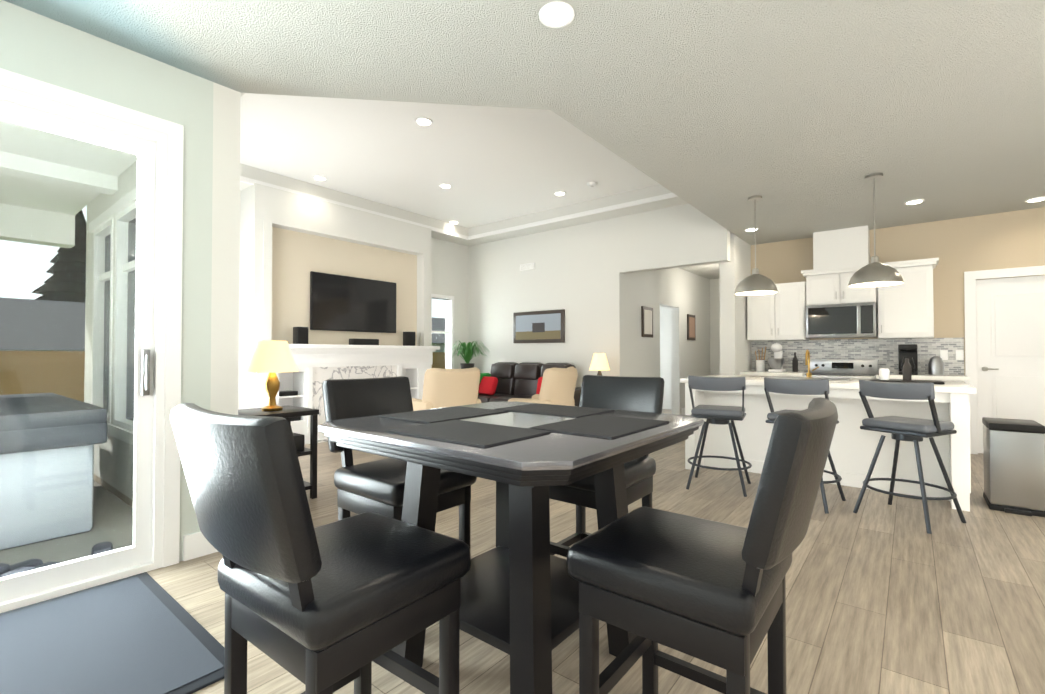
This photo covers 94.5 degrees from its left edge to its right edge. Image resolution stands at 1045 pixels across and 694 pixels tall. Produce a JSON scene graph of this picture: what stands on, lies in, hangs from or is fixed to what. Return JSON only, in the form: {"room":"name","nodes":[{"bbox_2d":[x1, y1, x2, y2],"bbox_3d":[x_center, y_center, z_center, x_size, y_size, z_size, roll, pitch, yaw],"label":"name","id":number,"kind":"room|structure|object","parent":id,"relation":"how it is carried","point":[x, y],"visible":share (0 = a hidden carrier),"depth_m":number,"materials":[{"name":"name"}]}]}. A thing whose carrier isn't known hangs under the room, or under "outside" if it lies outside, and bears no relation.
{"room":"dining room and living room","nodes":[
{"label":"dining room and living room","id":0,"kind":"room"},
{"bbox_2d":[0,0,211,561],"bbox_3d":[-2.852,-0.610,1.746,0.150,3.620,3.000,-1,-1,39],"label":"wall","id":1,"kind":"structure","parent":0,"point":[34,45],"depth_m":2.77,"materials":[{"name":"grey paint"}]},
{"bbox_2d":[0,68,183,612],"bbox_3d":[-2.613,-0.034,2.014,0.198,2.475,1.980,-1,-1,39],"label":"sliding glass door","id":2,"kind":"structure","parent":1,"relation":"attached to","point":[154,144],"depth_m":2.62,"materials":[{"name":"white painted wood"},{"name":"glass"}]},
{"bbox_2d":[183,532,217,560],"bbox_3d":[-1.839,1.146,2.850,0.016,0.140,0.270,-1,-1,39],"label":"baseboard","id":3,"kind":"structure","parent":1,"relation":"attached to","point":[197,544],"depth_m":2.78,"materials":[{"name":"white paint"}]},
{"bbox_2d":[208,82,240,414],"bbox_3d":[-3.115,-0.578,3.989,3.370,3.620,0.150,-1,-1,39],"label":"wall","id":4,"kind":"structure","parent":0,"point":[224,193],"depth_m":2.93,"materials":[{"name":"grey paint"}]},
{"bbox_2d":[431,237,467,368],"bbox_3d":[-2.768,-0.532,7.231,0.150,3.620,5.640,-1,-1,39],"label":"wall","id":5,"kind":"structure","parent":0,"point":[449,260],"depth_m":9.00,"materials":[{"name":"grey paint"}]},
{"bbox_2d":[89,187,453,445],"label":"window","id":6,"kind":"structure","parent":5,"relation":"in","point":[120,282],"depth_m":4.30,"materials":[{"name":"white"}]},
{"bbox_2d":[239,183,439,443],"bbox_3d":[-2.465,-0.350,6.992,0.620,3.250,2.810,-1,-1,39],"label":"wall bump-out","id":7,"kind":"object","parent":5,"relation":"attached to","point":[328,290],"visible":0.65,"depth_m":6.63,"materials":[{"name":"white paint"}]},
{"bbox_2d":[240,93,686,245],"bbox_3d":[-0.897,-2.173,5.752,4.950,0.380,5.640,-1,-1,39],"label":"ceiling","id":8,"kind":"structure","parent":0,"point":[506,173],"depth_m":5.86,"materials":[{"name":"white paint"}]},
{"bbox_2d":[313,175,326,180],"bbox_3d":[-2.629,-2.190,6.271,0.168,0.014,0.168,0,-1,12],"label":"recessed light","id":9,"kind":"object","parent":8,"relation":"in","point":[321,178],"depth_m":6.26,"materials":[{"name":"white"}]},
{"bbox_2d":[415,117,432,125],"bbox_3d":[-0.968,-2.212,4.745,0.168,0.014,0.168,0,-1,30],"label":"recessed light","id":10,"kind":"object","parent":8,"relation":"in","point":[423,121],"depth_m":4.73,"materials":[{"name":"white"}]},
{"bbox_2d":[439,183,451,187],"bbox_3d":[-1.046,-2.186,6.564,0.168,0.014,0.168,0,-1,30],"label":"recessed light","id":11,"kind":"object","parent":8,"relation":"in","point":[444,185],"depth_m":6.53,"materials":[{"name":"white"}]},
{"bbox_2d":[554,191,565,195],"bbox_3d":[0.535,-2.181,6.872,0.168,0.014,0.168,0,-1,-6],"label":"recessed light","id":12,"kind":"object","parent":8,"relation":"in","point":[559,193],"depth_m":6.85,"materials":[{"name":"white"}]},
{"bbox_2d":[587,181,597,187],"bbox_3d":[0.934,-2.171,6.474,0.140,0.044,0.140,-1,-1,39],"label":"smoke detector","id":13,"kind":"object","parent":8,"relation":"attached to","point":[592,184],"visible":1,"depth_m":6.44,"materials":[{"name":"white plastic"}]},
{"bbox_2d":[4,0,1044,278],"bbox_3d":[2.169,-1.980,3.857,9.100,0.820,12.850,-1,-1,39],"label":"ceiling","id":14,"kind":"structure","parent":0,"point":[802,118],"depth_m":2.83,"materials":[{"name":"white paint"}]},
{"bbox_2d":[539,1,574,27],"bbox_3d":[0.164,-1.586,2.313,0.168,0.014,0.168,0,-1,12],"label":"recessed light","id":15,"kind":"object","parent":14,"relation":"in","point":[557,14],"depth_m":2.30,"materials":[{"name":"white"}]},
{"bbox_2d":[744,228,758,231],"bbox_3d":[2.986,-1.529,6.305,0.168,0.014,0.168,0,-1,-6],"label":"recessed light","id":16,"kind":"object","parent":14,"relation":"in","point":[748,229],"depth_m":6.28,"materials":[{"name":"white"}]},
{"bbox_2d":[734,195,777,295],"bbox_3d":[2.415,-1.054,5.013,0.410,1.000,0.410,-1,-1,39],"label":"pendant light","id":17,"kind":"object","parent":14,"relation":"hanging from","point":[755,283],"visible":1,"depth_m":4.93,"materials":[{"name":"silver metal"}]},
{"bbox_2d":[848,172,903,287],"bbox_3d":[3.195,-1.062,4.386,0.410,1.000,0.410,-1,-1,39],"label":"pendant light","id":18,"kind":"object","parent":14,"relation":"hanging from","point":[875,272],"visible":1,"depth_m":4.33,"materials":[{"name":"silver metal"}]},
{"bbox_2d":[904,199,924,204],"bbox_3d":[4.178,-1.546,5.155,0.168,0.014,0.168,0,-1,30],"label":"recessed light","id":19,"kind":"object","parent":14,"relation":"in","point":[916,201],"depth_m":5.14,"materials":[{"name":"white"}]},
{"bbox_2d":[1025,197,1044,201],"bbox_3d":[5.396,-1.547,5.075,0.168,0.014,0.168,0,-1,12],"label":"recessed light","id":20,"kind":"object","parent":14,"relation":"in","point":[1036,199],"depth_m":5.06,"materials":[{"name":"white"}]},
{"bbox_2d":[93,409,1044,693],"bbox_3d":[1.631,1.297,4.339,10.600,0.120,13.000,-1,-1,39],"label":"floor","id":21,"kind":"structure","parent":0,"point":[885,597],"depth_m":2.34,"materials":[{"name":"brown wood"}]},
{"bbox_2d":[0,572,224,693],"bbox_3d":[-2.150,1.188,1.413,1.250,0.016,2.000,-1,-1,39],"label":"door mat","id":22,"kind":"object","parent":21,"relation":"on","point":[144,633],"visible":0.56,"depth_m":1.92,"materials":[{"name":"black"}]},
{"bbox_2d":[238,341,318,498],"bbox_3d":[-2.027,0.591,3.914,0.520,1.280,0.520,-1,-1,39],"label":"side table","id":23,"kind":"object","parent":21,"relation":"on","point":[272,358],"visible":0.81,"depth_m":3.87,"materials":[{"name":"black wood"}]},
{"bbox_2d":[246,341,304,451],"bbox_3d":[-2.027,0.396,3.917,0.400,0.890,0.380,-1,-1,39],"label":"table lamp","id":24,"kind":"object","parent":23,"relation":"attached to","point":[271,357],"depth_m":3.84,"materials":[{"name":"gold metal"}]},
{"bbox_2d":[170,403,470,693],"bbox_3d":[-0.514,0.667,1.274,0.495,1.053,0.620,-1,-1,37],"label":"dining chair","id":25,"kind":"object","parent":21,"relation":"on","point":[331,608],"visible":1,"depth_m":1.10,"materials":[{"name":"black leather"}]},
{"bbox_2d":[322,376,476,547],"bbox_3d":[-0.599,0.682,2.329,0.620,1.053,0.495,-1,-1,39],"label":"dining chair","id":26,"kind":"object","parent":21,"relation":"on","point":[377,486],"visible":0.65,"depth_m":2.28,"materials":[{"name":"black leather"}]},
{"bbox_2d":[412,367,480,410],"bbox_3d":[-0.913,0.743,5.732,0.750,1.011,0.761,1,-1,-36],"label":"armchair","id":27,"kind":"object","parent":21,"relation":"on","point":[442,388],"visible":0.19,"depth_m":5.41,"materials":[{"name":"beige fabric"}]},
{"bbox_2d":[440,341,488,368],"bbox_3d":[-0.970,0.593,8.591,0.841,1.412,0.861,-1,-1,39],"label":"potted plant","id":28,"kind":"object","parent":21,"relation":"on","point":[467,351],"visible":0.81,"depth_m":8.56,"materials":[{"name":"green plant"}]},
{"bbox_2d":[318,402,703,693],"bbox_3d":[-0.018,0.741,1.862,1.110,0.933,1.110,-1,-1,39],"label":"dining table","id":29,"kind":"object","parent":21,"relation":"on","point":[519,594],"visible":0.85,"depth_m":1.56,"materials":[{"name":"grey wood"}]},
{"bbox_2d":[478,362,580,406],"bbox_3d":[-0.035,0.753,7.782,2.100,1.006,0.970,-1,-1,39],"label":"leather sofa","id":30,"kind":"object","parent":21,"relation":"on","point":[503,381],"visible":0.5,"depth_m":7.87,"materials":[{"name":"black leather"}]},
{"bbox_2d":[508,366,577,405],"bbox_3d":[0.281,0.746,5.891,0.761,1.011,0.750,0,-1,29],"label":"armchair","id":31,"kind":"object","parent":21,"relation":"on","point":[558,385],"visible":0.25,"depth_m":5.56,"materials":[{"name":"beige fabric"}]},
{"bbox_2d":[549,375,664,556],"bbox_3d":[0.399,0.685,2.509,0.495,1.053,0.620,-1,-1,39],"label":"dining chair","id":32,"kind":"object","parent":21,"relation":"on","point":[643,394],"visible":0.29,"depth_m":2.56,"materials":[{"name":"black leather"}]},
{"bbox_2d":[567,397,837,693],"bbox_3d":[0.505,0.668,1.340,0.620,1.053,0.495,-1,-1,39],"label":"dining chair","id":33,"kind":"object","parent":21,"relation":"on","point":[710,592],"visible":1,"depth_m":1.19,"materials":[{"name":"black leather"}]},
{"bbox_2d":[686,375,751,496],"bbox_3d":[1.744,0.745,4.295,0.530,0.990,0.530,0,-1,29],"label":"bar stool","id":34,"kind":"object","parent":21,"relation":"on","point":[718,414],"visible":1,"depth_m":4.15,"materials":[{"name":"grey metal"}]},
{"bbox_2d":[740,373,771,375],"bbox_3d":[3.367,0.833,6.834,0.380,0.880,0.639,-1,-1,39],"label":"base cabinet","id":35,"kind":"object","parent":21,"relation":"on","point":[744,374],"depth_m":6.57,"materials":[{"name":"white"}]},
{"bbox_2d":[764,377,845,513],"bbox_3d":[2.250,0.740,3.888,0.530,0.990,0.530,1,-1,-43],"label":"bar stool","id":36,"kind":"object","parent":21,"relation":"on","point":[801,387],"visible":0.42,"depth_m":3.73,"materials":[{"name":"grey metal"}]},
{"bbox_2d":[680,382,970,511],"bbox_3d":[2.819,0.802,4.674,2.164,0.880,1.020,-1,-1,39],"label":"kitchen island","id":37,"kind":"object","parent":21,"relation":"on","point":[853,447],"depth_m":4.25,"materials":[{"name":"white painted wood"},{"name":"white quartz"}]},
{"bbox_2d":[680,375,975,393],"bbox_3d":[2.819,0.339,4.681,2.220,0.045,1.100,-1,-1,39],"label":"island countertop","id":38,"kind":"structure","parent":37,"relation":"on","point":[834,383],"depth_m":4.11,"materials":[{"name":"white stone"}]},
{"bbox_2d":[868,378,943,385],"bbox_3d":[3.349,0.300,4.224,0.500,0.019,0.350,-1,-1,39],"label":"cooktop","id":39,"kind":"object","parent":38,"relation":"in","point":[938,382],"depth_m":4.18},
{"bbox_2d":[804,373,875,378],"bbox_3d":[4.105,0.811,6.227,0.751,0.905,0.607,-1,-1,39],"label":"base cabinet","id":40,"kind":"object","parent":21,"relation":"on","point":[821,375],"depth_m":6.09,"materials":[{"name":"white"}]},
{"bbox_2d":[748,369,803,376],"bbox_3d":[3.513,0.368,6.718,0.760,0.045,0.647,-1,-1,39],"label":"countertop","id":41,"kind":"structure","parent":40,"relation":"on","point":[777,371],"depth_m":6.49,"materials":[{"name":"white stone"}]},
{"bbox_2d":[803,359,877,378],"bbox_3d":[4.088,0.714,6.208,0.752,1.100,0.661,-1,-1,39],"label":"range oven","id":42,"kind":"object","parent":40,"relation":"in","point":[828,368],"depth_m":6.34,"materials":[{"name":"silver metal"}]},
{"bbox_2d":[876,373,967,380],"bbox_3d":[4.726,0.354,5.744,0.816,0.045,0.647,-1,-1,39],"label":"countertop","id":43,"kind":"structure","parent":40,"relation":"on","point":[943,376],"depth_m":5.59,"materials":[{"name":"white stone"}]},
{"bbox_2d":[876,377,923,379],"bbox_3d":[4.570,0.819,5.868,0.408,0.880,0.639,-1,-1,39],"label":"base cabinet","id":44,"kind":"object","parent":21,"relation":"on","point":[913,378],"depth_m":5.54,"materials":[{"name":"white"}]},
{"bbox_2d":[853,379,965,533],"bbox_3d":[2.765,0.734,3.474,0.530,0.990,0.530,0,-1,-26],"label":"bar stool","id":45,"kind":"object","parent":21,"relation":"on","point":[914,430],"visible":1,"depth_m":3.37,"materials":[{"name":"grey metal"}]},
{"bbox_2d":[924,377,969,402],"bbox_3d":[4.888,0.815,5.613,0.408,0.880,0.639,-1,-1,39],"label":"base cabinet","id":46,"kind":"object","parent":21,"relation":"on","point":[925,378],"depth_m":5.42,"materials":[{"name":"white"}]},
{"bbox_2d":[982,417,1044,516],"bbox_3d":[3.767,0.901,3.713,0.300,0.655,0.450,-1,-1,39],"label":"trash can","id":47,"kind":"object","parent":21,"relation":"on","point":[1014,463],"visible":1,"depth_m":3.57,"materials":[{"name":"silver metal"}]},
{"bbox_2d":[589,353,609,375],"bbox_3d":[1.132,0.684,7.096,0.480,1.185,0.480,-1,-1,39],"label":"table lamp","id":48,"kind":"object","parent":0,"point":[599,363],"visible":0.38,"depth_m":7.01,"materials":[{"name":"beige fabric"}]},
{"bbox_2d":[468,203,731,414],"bbox_3d":[0.861,-0.523,7.837,4.750,3.620,0.150,-1,-1,39],"label":"wall","id":49,"kind":"structure","parent":0,"point":[602,282],"depth_m":7.92,"materials":[{"name":"grey paint"}]},
{"bbox_2d":[520,262,534,270],"bbox_3d":[0.080,-1.391,8.370,0.320,0.110,0.014,-1,-1,39],"label":"air vent","id":50,"kind":"object","parent":49,"relation":"in","point":[528,266],"visible":1,"depth_m":8.36,"materials":[{"name":"white"}]},
{"bbox_2d":[513,309,564,342],"bbox_3d":[0.261,-0.338,8.190,1.070,0.540,0.039,-1,-1,39],"label":"landscape picture","id":51,"kind":"object","parent":49,"relation":"attached to","point":[547,326],"visible":1,"depth_m":8.14,"materials":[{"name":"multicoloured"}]},
{"bbox_2d":[641,306,652,337],"bbox_3d":[2.067,-0.411,7.989,0.030,0.500,0.400,-1,-1,39],"label":"framed picture","id":52,"kind":"object","parent":49,"relation":"attached to","point":[646,321],"depth_m":7.94,"materials":[{"name":"brown"}]},
{"bbox_2d":[687,314,695,339],"bbox_3d":[3.351,-0.388,9.588,0.030,0.500,0.400,-1,-1,39],"label":"framed picture","id":53,"kind":"object","parent":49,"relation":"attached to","point":[691,335],"depth_m":9.54,"materials":[{"name":"brown"}]},
{"bbox_2d":[732,233,735,374],"bbox_3d":[2.807,-0.156,6.622,0.200,2.850,0.002,-1,-1,39],"label":"wall","id":54,"kind":"structure","parent":0,"point":[733,236],"depth_m":6.58,"materials":[{"name":"grey paint"}]},
{"bbox_2d":[736,276,739,374],"bbox_3d":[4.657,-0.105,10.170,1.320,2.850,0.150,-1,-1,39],"label":"wall","id":55,"kind":"structure","parent":0,"point":[737,277],"depth_m":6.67,"materials":[{"name":"grey paint"}]},
{"bbox_2d":[736,244,747,371],"bbox_3d":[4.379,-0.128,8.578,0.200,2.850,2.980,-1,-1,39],"label":"wall","id":56,"kind":"structure","parent":0,"point":[741,249],"depth_m":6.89,"materials":[{"name":"grey paint"}]},
{"bbox_2d":[748,207,1044,374],"bbox_3d":[5.624,-0.171,5.546,5.540,2.850,0.150,-1,-1,39],"label":"wall","id":57,"kind":"structure","parent":0,"point":[1012,239],"depth_m":5.84,"materials":[{"name":"beige paint"}]},
{"bbox_2d":[747,281,807,340],"bbox_3d":[3.612,-0.488,6.839,0.730,0.780,0.354,-1,-1,39],"label":"upper cabinet","id":58,"kind":"object","parent":57,"relation":"attached to","point":[786,322],"depth_m":6.67,"materials":[{"name":"white wood"}]},
{"bbox_2d":[804,301,847,340],"bbox_3d":[4.107,-0.336,6.404,0.557,0.425,0.402,-1,-1,39],"label":"microwave","id":59,"kind":"object","parent":57,"relation":"attached to","point":[820,321],"depth_m":6.28,"materials":[{"name":"black glass"}]},
{"bbox_2d":[804,265,875,304],"bbox_3d":[4.200,-0.772,6.370,0.760,0.435,0.354,-1,-1,39],"label":"upper cabinet","id":60,"kind":"object","parent":57,"relation":"attached to","point":[825,286],"depth_m":6.27,"materials":[{"name":"white wood"}]},
{"bbox_2d":[812,225,869,272],"bbox_3d":[4.219,-1.278,6.400,0.600,0.508,0.296,-1,-1,39],"label":"cover","id":61,"kind":"object","parent":57,"relation":"attached to","point":[846,248],"depth_m":6.27,"materials":[{"name":"white"}]},
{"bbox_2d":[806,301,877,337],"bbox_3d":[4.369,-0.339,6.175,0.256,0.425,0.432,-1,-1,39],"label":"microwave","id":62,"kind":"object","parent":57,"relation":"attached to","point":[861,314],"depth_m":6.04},
{"bbox_2d":[876,261,935,340],"bbox_3d":[4.711,-0.553,5.957,0.530,0.885,0.354,-1,-1,39],"label":"upper cabinet","id":63,"kind":"object","parent":57,"relation":"attached to","point":[905,311],"depth_m":5.80,"materials":[{"name":"white wood"}]},
{"bbox_2d":[964,265,1044,453],"bbox_3d":[5.658,0.177,5.431,1.010,2.150,0.098,-1,-1,39],"label":"door","id":64,"kind":"structure","parent":57,"relation":"attached to","point":[1004,345],"depth_m":5.54,"materials":[{"name":"white wood"}]},
{"label":"outside","id":65,"kind":"structure","parent":0,"visible":0},
{"bbox_3d":[-28.717,1.699,22.746,66.519,0.200,100.000,-1,-1,39],"label":"ground","id":66,"kind":"structure","parent":65,"visible":0},
{"bbox_2d":[0,297,84,350],"bbox_3d":[-26.358,-0.324,22.932,9.000,4.250,8.400,-1,-1,39],"label":"house","id":67,"kind":"structure","parent":66,"relation":"on","point":[23,327],"depth_m":23.18,"materials":[{"name":"grey"}]},
{"bbox_2d":[31,210,85,302],"bbox_3d":[-28.635,-3.456,31.246,6.391,11.150,6.326,-1,-1,39],"label":"tree","id":68,"kind":"object","parent":66,"relation":"on","point":[73,273],"depth_m":30.12,"materials":[{"name":"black plant"}]},
{"bbox_2d":[0,351,444,401],"bbox_3d":[-8.290,0.806,6.350,0.120,1.520,60.000,-1,-1,39],"label":"fence","id":69,"kind":"object","parent":66,"relation":"on","point":[60,370],"depth_m":7.47,"materials":[{"name":"brown wood"}]},
{"bbox_2d":[432,317,444,351],"bbox_3d":[-8.433,-0.195,37.265,10.000,4.400,9.000,-1,-1,39],"label":"house","id":70,"kind":"structure","parent":66,"relation":"on","point":[440,342],"depth_m":34.62,"materials":[{"name":"grey"}]},
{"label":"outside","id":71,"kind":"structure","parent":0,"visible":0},
{"bbox_2d":[0,480,132,564],"bbox_3d":[-5.337,1.375,2.115,4.218,0.220,5.508,-1,-1,39],"label":"floor","id":72,"kind":"structure","parent":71,"point":[61,550],"depth_m":3.23,"materials":[{"name":"grey concrete"}]},
{"bbox_2d":[0,559,60,577],"bbox_3d":[-2.721,1.223,2.625,0.292,0.100,0.275,0,-1,15],"label":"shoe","id":73,"kind":"object","parent":72,"relation":"on","point":[3,571],"depth_m":2.64,"materials":[{"name":"grey"}]},
{"bbox_2d":[0,393,107,550],"bbox_3d":[-4.418,0.851,3.201,2.140,0.860,2.180,-1,-1,39],"label":"hot tub","id":74,"kind":"object","parent":72,"relation":"on","point":[28,478],"depth_m":3.19,"materials":[{"name":"grey"}]},
{"bbox_2d":[0,120,136,247],"bbox_3d":[-5.337,-0.239,2.138,4.218,3.010,5.508,-1,-1,39],"label":"roof","id":75,"kind":"structure","parent":72,"relation":"on","point":[80,154],"depth_m":4.17,"materials":[{"name":"white"}]},
{"bbox_2d":[91,541,112,554],"bbox_3d":[-2.530,1.227,2.910,0.104,0.100,0.271,1,-1,-42],"label":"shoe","id":76,"kind":"object","parent":72,"relation":"on","point":[102,546],"depth_m":2.84,"materials":[{"name":"grey"}]}
]}

